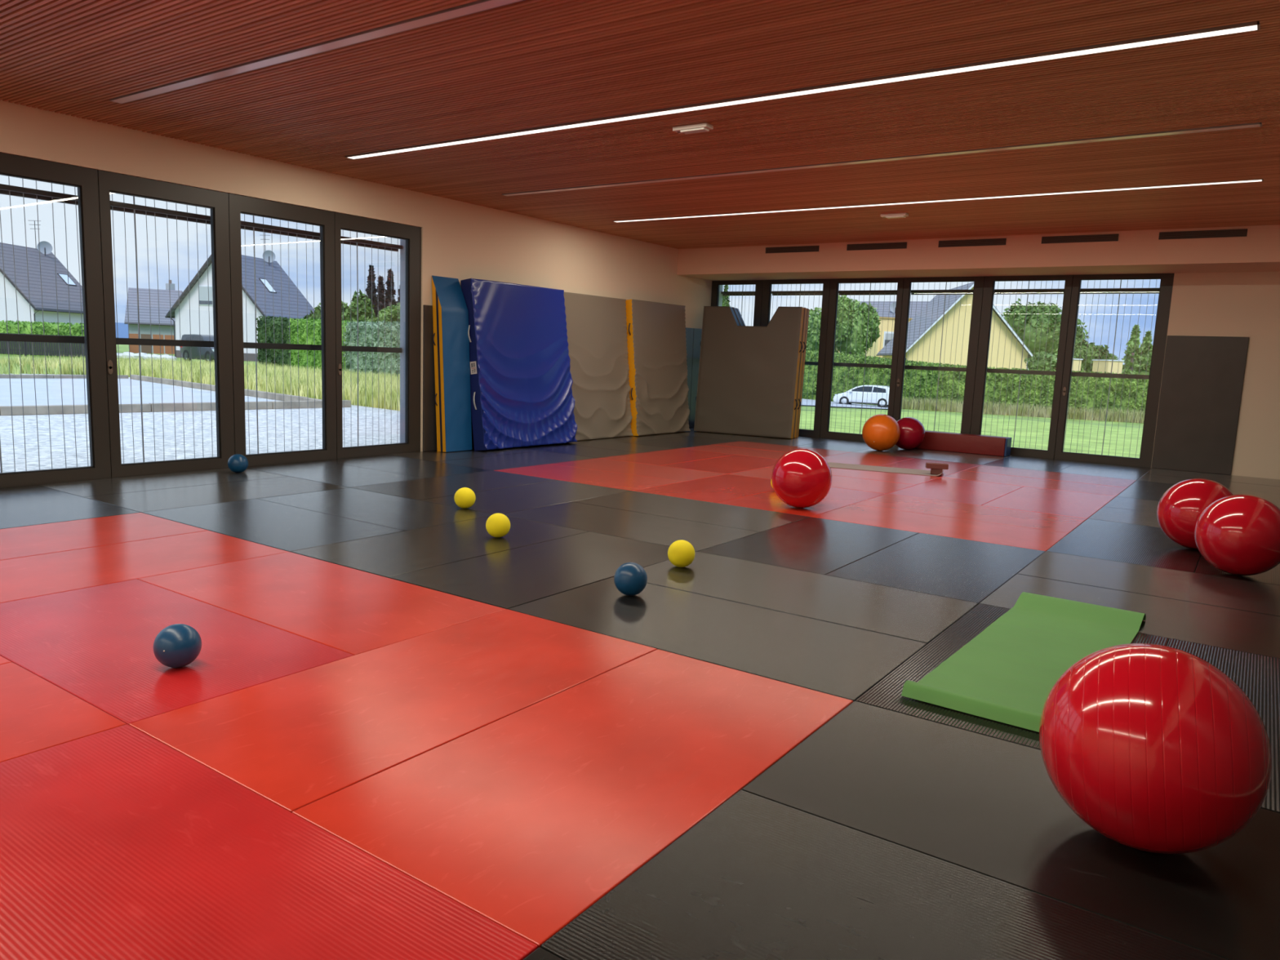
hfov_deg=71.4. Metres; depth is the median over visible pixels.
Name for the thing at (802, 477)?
ball
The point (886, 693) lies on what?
mat
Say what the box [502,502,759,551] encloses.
mat
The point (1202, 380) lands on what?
pad
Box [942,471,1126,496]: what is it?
mat
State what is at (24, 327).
hedge
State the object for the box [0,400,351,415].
kerb
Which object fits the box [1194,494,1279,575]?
ball
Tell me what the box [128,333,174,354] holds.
fence
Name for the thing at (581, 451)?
mat
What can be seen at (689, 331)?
pad
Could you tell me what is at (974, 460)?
mat
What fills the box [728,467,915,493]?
mat
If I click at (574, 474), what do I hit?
mat
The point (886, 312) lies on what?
house
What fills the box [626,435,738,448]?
mat
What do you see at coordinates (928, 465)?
block
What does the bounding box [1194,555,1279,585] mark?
mat
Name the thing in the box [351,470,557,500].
mat
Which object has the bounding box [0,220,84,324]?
house
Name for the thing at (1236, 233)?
wall vent
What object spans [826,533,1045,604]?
mat
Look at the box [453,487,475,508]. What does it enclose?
ball
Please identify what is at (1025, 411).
dry grass
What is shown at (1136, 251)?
bulkhead
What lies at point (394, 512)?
mat
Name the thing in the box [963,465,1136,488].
mat
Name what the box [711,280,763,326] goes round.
window
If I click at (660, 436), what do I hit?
mat
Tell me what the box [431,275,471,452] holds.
mat
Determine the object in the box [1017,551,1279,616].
mat
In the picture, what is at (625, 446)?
mat
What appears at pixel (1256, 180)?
recessed light
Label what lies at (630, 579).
ball
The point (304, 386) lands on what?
grass
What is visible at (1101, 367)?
wall
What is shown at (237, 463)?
ball
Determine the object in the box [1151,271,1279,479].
wall
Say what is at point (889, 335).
shutter
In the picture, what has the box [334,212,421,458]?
window
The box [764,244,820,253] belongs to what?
wall vent
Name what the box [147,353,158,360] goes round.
rock
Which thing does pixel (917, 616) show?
mat
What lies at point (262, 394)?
kerb
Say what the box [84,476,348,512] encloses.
mat
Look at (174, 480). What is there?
mat
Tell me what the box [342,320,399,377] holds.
hedge
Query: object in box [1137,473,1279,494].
mat
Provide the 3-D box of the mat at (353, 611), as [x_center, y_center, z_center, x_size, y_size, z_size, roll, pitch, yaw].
[-1.837,0.664,5.053,1.997,0.044,0.997,8,10,34]
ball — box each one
[153,623,201,667]
[227,453,248,472]
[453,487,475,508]
[485,513,510,537]
[613,562,647,595]
[667,539,694,567]
[771,448,831,507]
[862,413,900,450]
[895,417,924,449]
[1039,643,1271,853]
[1156,478,1233,549]
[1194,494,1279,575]
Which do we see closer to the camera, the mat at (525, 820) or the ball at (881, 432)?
the mat at (525, 820)
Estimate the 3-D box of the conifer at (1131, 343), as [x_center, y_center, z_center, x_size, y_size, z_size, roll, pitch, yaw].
[38.911,-8.758,70.617,2.193,7.135,2.029,8,10,34]
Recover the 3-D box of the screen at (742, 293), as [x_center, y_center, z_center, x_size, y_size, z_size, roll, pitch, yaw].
[2.030,-2.420,17.800,1.085,3.020,0.120,8,10,34]
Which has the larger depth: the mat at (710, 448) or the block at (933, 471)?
the mat at (710, 448)
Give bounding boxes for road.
[0,378,275,405]
[801,398,888,408]
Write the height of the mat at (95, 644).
0.044 m
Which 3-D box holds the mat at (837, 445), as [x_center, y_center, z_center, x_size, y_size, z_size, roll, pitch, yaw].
[3.531,-0.573,15.259,0.997,0.044,1.997,8,10,34]
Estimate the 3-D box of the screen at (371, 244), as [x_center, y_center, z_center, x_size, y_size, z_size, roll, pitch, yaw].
[-3.599,-1.741,11.454,0.120,3.020,1.275,8,10,34]
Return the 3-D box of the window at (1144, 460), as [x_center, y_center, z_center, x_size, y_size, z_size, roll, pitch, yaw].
[7.296,-1.687,13.770,1.377,2.960,0.087,8,10,34]
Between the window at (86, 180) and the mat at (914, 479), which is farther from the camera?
the mat at (914, 479)
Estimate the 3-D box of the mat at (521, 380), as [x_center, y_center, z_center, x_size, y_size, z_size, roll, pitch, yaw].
[-1.704,-1.654,12.949,0.571,2.336,2.004,8,10,34]
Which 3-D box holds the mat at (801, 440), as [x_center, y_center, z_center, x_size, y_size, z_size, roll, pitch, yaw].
[2.713,-0.685,15.822,0.997,0.044,1.997,8,10,34]
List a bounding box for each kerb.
[0,374,128,378]
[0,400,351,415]
[129,374,322,400]
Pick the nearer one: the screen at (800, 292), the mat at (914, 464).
the mat at (914, 464)
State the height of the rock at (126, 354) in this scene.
0.751 m
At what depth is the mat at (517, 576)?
5.78 m
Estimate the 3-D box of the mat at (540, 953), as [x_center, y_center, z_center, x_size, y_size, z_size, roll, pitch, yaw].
[-0.407,1.287,1.044,0.997,0.044,1.997,8,10,34]
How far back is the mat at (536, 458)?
11.40 m
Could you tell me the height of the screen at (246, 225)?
3.020 m
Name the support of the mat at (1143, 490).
on the floor
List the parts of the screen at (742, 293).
rail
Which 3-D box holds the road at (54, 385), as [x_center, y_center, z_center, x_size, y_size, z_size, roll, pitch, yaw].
[-24.625,-0.876,10.429,14.500,0.001,41.900,8,10,34]
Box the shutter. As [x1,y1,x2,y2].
[884,333,893,339]
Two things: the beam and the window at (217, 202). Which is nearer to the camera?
the window at (217, 202)
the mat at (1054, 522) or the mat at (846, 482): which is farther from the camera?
the mat at (846, 482)
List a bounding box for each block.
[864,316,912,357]
[925,462,948,469]
[930,468,942,475]
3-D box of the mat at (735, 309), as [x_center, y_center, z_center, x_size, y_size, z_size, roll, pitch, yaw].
[2.076,-2.025,16.561,1.979,2.350,0.364,6,9,26]
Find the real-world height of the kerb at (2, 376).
0.142 m
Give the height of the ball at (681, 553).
0.184 m
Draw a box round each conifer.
[365,263,382,317]
[376,275,386,311]
[385,268,396,306]
[396,284,399,306]
[721,284,730,306]
[1121,324,1142,374]
[1136,329,1152,374]
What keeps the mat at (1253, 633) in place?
on the floor
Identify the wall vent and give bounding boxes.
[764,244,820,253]
[845,240,908,251]
[937,237,1007,248]
[1040,232,1119,244]
[1156,227,1248,240]
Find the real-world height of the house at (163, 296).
8.557 m
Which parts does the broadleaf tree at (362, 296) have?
crown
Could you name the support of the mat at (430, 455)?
on the floor
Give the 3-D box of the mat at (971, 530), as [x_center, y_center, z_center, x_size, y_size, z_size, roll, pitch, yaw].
[2.667,0.423,7.995,1.997,0.044,0.997,8,10,34]
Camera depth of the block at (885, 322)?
97.30 m
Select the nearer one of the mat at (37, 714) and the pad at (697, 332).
the mat at (37, 714)
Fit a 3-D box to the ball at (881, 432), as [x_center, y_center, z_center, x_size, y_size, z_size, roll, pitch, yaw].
[3.921,-0.773,14.485,0.598,0.598,0.598,8,10,34]
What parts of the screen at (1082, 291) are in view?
rail, rail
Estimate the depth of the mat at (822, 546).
6.90 m
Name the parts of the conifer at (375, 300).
crown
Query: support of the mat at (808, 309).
on the mat at (692, 428)
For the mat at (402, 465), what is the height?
0.044 m
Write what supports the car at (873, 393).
on the road at (810, 402)
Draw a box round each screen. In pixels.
[0,176,88,472]
[110,192,213,463]
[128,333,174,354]
[207,213,319,453]
[313,230,402,446]
[720,284,755,325]
[771,284,822,429]
[830,283,897,434]
[902,281,973,432]
[984,280,1064,448]
[1063,279,1159,456]
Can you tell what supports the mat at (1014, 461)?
on the floor
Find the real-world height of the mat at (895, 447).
0.044 m
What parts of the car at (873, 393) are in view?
sill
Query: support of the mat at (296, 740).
on the floor
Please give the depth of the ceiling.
6.92 m
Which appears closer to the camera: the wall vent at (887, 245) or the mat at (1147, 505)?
the mat at (1147, 505)
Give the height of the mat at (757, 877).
0.044 m
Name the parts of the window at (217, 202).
handle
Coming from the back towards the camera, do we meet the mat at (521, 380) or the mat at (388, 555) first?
the mat at (521, 380)
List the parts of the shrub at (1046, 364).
crown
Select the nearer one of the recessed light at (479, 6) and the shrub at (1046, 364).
the recessed light at (479, 6)
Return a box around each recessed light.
[109,0,524,103]
[345,20,1260,159]
[502,121,1262,195]
[613,178,1263,222]
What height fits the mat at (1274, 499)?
0.044 m
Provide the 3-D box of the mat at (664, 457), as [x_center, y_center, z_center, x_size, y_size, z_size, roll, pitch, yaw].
[0.418,-0.313,12.567,0.997,0.044,1.997,8,10,34]
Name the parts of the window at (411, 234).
handle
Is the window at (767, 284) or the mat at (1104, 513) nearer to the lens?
the mat at (1104, 513)
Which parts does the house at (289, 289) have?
pane, skylight frame, satellite dish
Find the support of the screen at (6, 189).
attached to the wall at (460, 240)
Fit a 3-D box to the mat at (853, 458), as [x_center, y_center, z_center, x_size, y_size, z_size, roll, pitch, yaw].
[3.202,-0.275,13.066,0.997,0.044,1.997,8,10,34]
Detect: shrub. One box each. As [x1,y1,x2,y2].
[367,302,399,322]
[1024,351,1079,370]
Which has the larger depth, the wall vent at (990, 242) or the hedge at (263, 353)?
the hedge at (263, 353)
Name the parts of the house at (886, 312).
satellite dish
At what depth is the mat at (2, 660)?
3.83 m
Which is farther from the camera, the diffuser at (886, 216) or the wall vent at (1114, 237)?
the wall vent at (1114, 237)
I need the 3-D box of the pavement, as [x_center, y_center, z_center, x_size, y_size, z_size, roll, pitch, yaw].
[-26.703,-0.360,6.300,31.670,0.001,52.700,8,10,34]
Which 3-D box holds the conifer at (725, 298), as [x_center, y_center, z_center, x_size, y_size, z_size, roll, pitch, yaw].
[7.428,-13.008,79.613,2.751,9.241,2.354,8,10,34]
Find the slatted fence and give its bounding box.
[0,333,85,356]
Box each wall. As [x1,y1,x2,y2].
[0,99,711,451]
[1056,358,1083,371]
[1092,359,1124,373]
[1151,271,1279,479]
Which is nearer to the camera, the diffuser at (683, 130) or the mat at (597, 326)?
the diffuser at (683, 130)
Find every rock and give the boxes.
[121,351,133,358]
[133,352,146,359]
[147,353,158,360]
[160,354,168,359]
[167,355,177,360]
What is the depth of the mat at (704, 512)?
8.23 m
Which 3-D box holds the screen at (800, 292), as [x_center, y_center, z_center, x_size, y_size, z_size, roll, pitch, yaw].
[3.051,-2.280,17.097,1.330,3.020,0.120,8,10,34]
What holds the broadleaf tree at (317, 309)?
on the meadow
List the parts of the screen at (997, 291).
rail, rail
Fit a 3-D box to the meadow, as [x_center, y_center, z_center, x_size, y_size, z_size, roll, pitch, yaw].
[119.947,-18.816,183.261,520.000,1.632,407.600,8,10,34]
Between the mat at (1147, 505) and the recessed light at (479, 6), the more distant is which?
the mat at (1147, 505)
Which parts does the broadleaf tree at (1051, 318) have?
crown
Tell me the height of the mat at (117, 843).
0.044 m
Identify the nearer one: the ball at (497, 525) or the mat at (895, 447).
the ball at (497, 525)
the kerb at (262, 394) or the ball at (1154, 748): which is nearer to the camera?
the ball at (1154, 748)
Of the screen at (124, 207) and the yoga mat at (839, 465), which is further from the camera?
the yoga mat at (839, 465)
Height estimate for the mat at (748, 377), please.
2.350 m
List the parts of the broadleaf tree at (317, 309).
crown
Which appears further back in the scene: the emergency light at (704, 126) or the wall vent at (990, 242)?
the wall vent at (990, 242)
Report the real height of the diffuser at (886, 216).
0.016 m
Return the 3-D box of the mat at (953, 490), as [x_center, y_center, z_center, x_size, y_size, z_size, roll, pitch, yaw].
[3.691,0.135,10.312,0.997,0.044,1.997,8,10,34]
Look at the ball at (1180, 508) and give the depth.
7.17 m
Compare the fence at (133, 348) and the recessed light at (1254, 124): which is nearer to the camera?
the recessed light at (1254, 124)
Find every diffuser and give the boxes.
[680,127,709,133]
[885,215,906,218]
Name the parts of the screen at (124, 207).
rail, rail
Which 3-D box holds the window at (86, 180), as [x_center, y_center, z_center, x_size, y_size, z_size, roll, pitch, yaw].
[-5.566,-1.393,8.078,0.075,2.975,1.317,8,10,34]
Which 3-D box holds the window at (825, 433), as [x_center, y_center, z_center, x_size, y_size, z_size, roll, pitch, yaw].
[3.985,-2.142,16.059,1.367,2.960,0.075,8,10,34]
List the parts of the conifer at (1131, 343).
crown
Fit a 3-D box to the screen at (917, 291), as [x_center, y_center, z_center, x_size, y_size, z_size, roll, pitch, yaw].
[5.275,-1.976,15.565,1.305,3.020,0.120,8,10,34]
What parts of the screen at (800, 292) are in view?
rail, rail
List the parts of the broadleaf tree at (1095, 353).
crown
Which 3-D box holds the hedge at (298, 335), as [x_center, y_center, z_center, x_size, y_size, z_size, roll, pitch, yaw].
[-18.322,-7.811,51.970,5.398,3.289,1.790,8,10,34]
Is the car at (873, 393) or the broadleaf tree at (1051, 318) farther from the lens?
the broadleaf tree at (1051, 318)
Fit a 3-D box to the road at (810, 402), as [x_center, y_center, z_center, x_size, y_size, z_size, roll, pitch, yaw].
[-5.945,-8.656,77.179,60.713,1.232,31.072,8,10,34]
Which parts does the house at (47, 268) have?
satellite dish, skylight frame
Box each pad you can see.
[422,304,474,451]
[685,327,693,424]
[688,328,702,428]
[1151,335,1248,475]
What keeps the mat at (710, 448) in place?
on the floor
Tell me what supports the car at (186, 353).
on the meadow
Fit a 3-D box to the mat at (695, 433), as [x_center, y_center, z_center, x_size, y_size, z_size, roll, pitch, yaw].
[1.229,-0.802,16.240,1.923,0.044,0.997,8,10,34]
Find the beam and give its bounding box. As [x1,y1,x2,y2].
[915,430,1012,456]
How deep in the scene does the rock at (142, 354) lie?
61.20 m
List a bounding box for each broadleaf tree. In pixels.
[302,300,349,319]
[342,288,375,322]
[805,294,881,355]
[1000,297,1089,363]
[1073,326,1119,372]
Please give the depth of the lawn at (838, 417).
28.50 m
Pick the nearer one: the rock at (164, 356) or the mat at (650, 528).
the mat at (650, 528)
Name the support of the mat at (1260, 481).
on the floor
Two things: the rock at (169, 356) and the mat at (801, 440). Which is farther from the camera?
the rock at (169, 356)
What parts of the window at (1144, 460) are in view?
handle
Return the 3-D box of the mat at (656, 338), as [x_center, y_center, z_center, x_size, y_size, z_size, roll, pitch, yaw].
[0.343,-1.994,15.951,0.405,2.325,1.782,8,10,34]
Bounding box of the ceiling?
[0,0,1279,248]
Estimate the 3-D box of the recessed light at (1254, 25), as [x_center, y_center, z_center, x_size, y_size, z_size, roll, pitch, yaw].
[0.184,-2.994,7.241,8.024,0.025,0.100,8,10,34]
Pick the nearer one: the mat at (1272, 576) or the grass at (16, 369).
the mat at (1272, 576)
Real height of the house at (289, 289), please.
11.946 m
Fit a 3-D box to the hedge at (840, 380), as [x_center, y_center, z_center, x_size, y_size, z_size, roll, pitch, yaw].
[23.161,-7.129,64.803,36.782,4.370,4.851,5,9,21]
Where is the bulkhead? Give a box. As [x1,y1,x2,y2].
[676,224,1279,280]
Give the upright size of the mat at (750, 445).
0.044 m
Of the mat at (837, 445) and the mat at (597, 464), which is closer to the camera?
the mat at (597, 464)
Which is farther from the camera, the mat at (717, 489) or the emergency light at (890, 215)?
the emergency light at (890, 215)
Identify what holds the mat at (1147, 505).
on the floor
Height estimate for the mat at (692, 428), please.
0.044 m
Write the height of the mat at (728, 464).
0.044 m
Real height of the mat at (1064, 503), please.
0.044 m
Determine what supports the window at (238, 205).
in the wall at (460, 240)
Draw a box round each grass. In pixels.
[0,354,399,410]
[0,356,83,374]
[901,395,1145,422]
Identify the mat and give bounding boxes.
[0,484,139,528]
[0,512,208,560]
[0,530,288,603]
[0,578,354,724]
[0,655,11,664]
[0,662,126,762]
[0,724,537,959]
[37,467,288,497]
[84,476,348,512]
[128,608,657,812]
[137,551,506,655]
[142,498,405,551]
[247,460,426,487]
[257,487,492,531]
[291,515,588,577]
[291,648,853,947]
[320,454,492,478]
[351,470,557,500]
[387,531,696,608]
[388,447,542,462]
[421,480,631,514]
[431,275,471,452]
[437,451,595,470]
[460,278,577,450]
[494,463,682,490]
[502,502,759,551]
[507,577,926,702]
[515,443,638,457]
[523,946,563,959]
[540,790,1226,959]
[551,457,726,481]
[560,439,677,453]
[564,292,633,440]
[572,490,810,532]
[596,433,688,442]
[600,448,733,465]
[625,299,690,435]
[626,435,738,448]
[634,474,773,502]
[643,551,977,644]
[660,454,777,474]
[666,430,766,440]
[678,444,825,459]
[689,427,773,437]
[693,306,804,438]
[697,516,918,574]
[711,440,850,456]
[718,487,885,516]
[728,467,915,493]
[731,306,807,437]
[735,307,809,437]
[741,701,1279,959]
[742,435,840,446]
[765,466,940,484]
[795,440,871,452]
[813,504,1068,551]
[823,452,914,466]
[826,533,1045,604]
[827,462,943,475]
[853,448,998,465]
[853,493,1087,533]
[854,603,1168,750]
[881,457,981,477]
[888,444,1012,459]
[888,477,1022,505]
[901,591,1146,732]
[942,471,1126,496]
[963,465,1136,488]
[980,573,1279,658]
[982,455,1079,471]
[982,486,1115,519]
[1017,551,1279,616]
[1047,518,1201,573]
[1056,461,1152,480]
[1088,506,1159,527]
[1103,496,1159,512]
[1116,480,1174,501]
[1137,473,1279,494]
[1146,467,1279,486]
[1166,638,1279,813]
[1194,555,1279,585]
[1228,488,1279,508]
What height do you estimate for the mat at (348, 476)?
0.044 m
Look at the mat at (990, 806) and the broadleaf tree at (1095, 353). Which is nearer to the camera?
the mat at (990, 806)
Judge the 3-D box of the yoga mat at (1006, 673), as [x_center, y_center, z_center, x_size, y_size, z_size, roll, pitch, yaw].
[2.024,0.842,4.484,0.660,0.059,2.139,8,10,36]
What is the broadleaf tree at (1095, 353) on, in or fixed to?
on the meadow
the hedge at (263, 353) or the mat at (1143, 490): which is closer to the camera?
the mat at (1143, 490)
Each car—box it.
[179,334,214,363]
[833,384,889,407]
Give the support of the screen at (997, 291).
attached to the wall at (1234, 304)
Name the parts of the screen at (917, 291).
rail, rail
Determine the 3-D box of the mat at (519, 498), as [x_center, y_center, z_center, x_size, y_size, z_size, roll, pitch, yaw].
[-1.057,0.171,8.747,0.997,0.044,1.997,8,10,34]
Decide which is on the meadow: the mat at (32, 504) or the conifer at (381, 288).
the conifer at (381, 288)
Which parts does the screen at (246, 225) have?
rail, rail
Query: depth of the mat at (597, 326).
14.56 m
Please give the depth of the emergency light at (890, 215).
11.65 m
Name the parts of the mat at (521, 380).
carry handle, carry handle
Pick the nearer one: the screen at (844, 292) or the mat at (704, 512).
the mat at (704, 512)
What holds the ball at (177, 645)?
on the mat at (95, 644)
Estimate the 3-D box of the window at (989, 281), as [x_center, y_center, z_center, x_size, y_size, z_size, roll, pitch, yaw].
[6.190,-1.840,14.539,1.347,2.960,0.075,8,10,34]
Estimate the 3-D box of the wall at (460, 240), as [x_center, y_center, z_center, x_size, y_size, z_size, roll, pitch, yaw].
[-4.472,-1.912,9.798,0.380,3.605,20.580,8,10,34]
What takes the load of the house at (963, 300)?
on the meadow
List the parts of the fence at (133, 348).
panel, panel, panel, panel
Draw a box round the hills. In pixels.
[115,322,128,337]
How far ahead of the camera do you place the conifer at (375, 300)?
65.33 m
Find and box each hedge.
[0,320,85,357]
[256,315,307,369]
[288,317,351,372]
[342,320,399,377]
[801,349,1148,417]
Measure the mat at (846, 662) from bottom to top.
0.044 m
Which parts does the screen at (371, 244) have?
rail, rail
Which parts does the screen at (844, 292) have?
rail, rail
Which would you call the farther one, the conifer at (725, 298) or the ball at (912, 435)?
the conifer at (725, 298)
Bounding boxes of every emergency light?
[672,122,713,133]
[880,212,908,218]
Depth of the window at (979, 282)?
15.04 m
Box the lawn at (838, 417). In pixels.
[799,411,1142,457]
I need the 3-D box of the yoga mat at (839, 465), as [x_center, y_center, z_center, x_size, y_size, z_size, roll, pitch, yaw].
[3.125,-0.212,12.037,1.850,0.111,0.580,5,9,21]
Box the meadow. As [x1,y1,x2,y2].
[0,344,1143,428]
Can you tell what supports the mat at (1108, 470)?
on the floor
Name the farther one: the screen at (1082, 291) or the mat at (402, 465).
the screen at (1082, 291)
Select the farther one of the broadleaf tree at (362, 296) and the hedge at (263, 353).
the broadleaf tree at (362, 296)
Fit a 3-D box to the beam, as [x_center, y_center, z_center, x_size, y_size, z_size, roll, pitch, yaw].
[5.319,-0.623,14.877,1.605,0.300,0.310,8,10,34]
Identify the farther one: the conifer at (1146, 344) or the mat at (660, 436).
the conifer at (1146, 344)
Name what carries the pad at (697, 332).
attached to the wall at (460, 240)
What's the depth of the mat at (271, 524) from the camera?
6.90 m
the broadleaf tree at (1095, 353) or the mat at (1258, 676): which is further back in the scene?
the broadleaf tree at (1095, 353)
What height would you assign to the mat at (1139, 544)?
0.044 m
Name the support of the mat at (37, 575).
on the floor
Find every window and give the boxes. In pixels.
[0,152,111,488]
[97,169,235,478]
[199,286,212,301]
[228,193,336,466]
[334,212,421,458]
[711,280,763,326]
[760,279,830,437]
[819,277,904,441]
[893,275,984,434]
[970,275,1073,458]
[1053,273,1174,467]
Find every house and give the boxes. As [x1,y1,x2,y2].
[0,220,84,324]
[124,280,182,353]
[164,232,313,361]
[836,301,929,352]
[875,281,1033,368]
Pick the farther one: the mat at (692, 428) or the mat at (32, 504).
the mat at (692, 428)
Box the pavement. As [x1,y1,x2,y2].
[0,373,399,472]
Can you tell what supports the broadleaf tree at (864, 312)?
on the meadow
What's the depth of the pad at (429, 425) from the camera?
11.93 m
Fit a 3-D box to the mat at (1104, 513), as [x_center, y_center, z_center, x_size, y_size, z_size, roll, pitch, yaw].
[5.450,0.461,8.496,1.997,0.044,0.997,8,10,34]
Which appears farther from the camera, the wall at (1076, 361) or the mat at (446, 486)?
the wall at (1076, 361)
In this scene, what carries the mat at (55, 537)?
on the floor
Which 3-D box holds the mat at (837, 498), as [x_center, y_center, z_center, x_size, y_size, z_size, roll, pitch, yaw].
[1.726,0.209,9.248,0.997,0.044,1.997,8,10,34]
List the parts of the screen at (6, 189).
rail, rail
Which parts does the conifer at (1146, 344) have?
crown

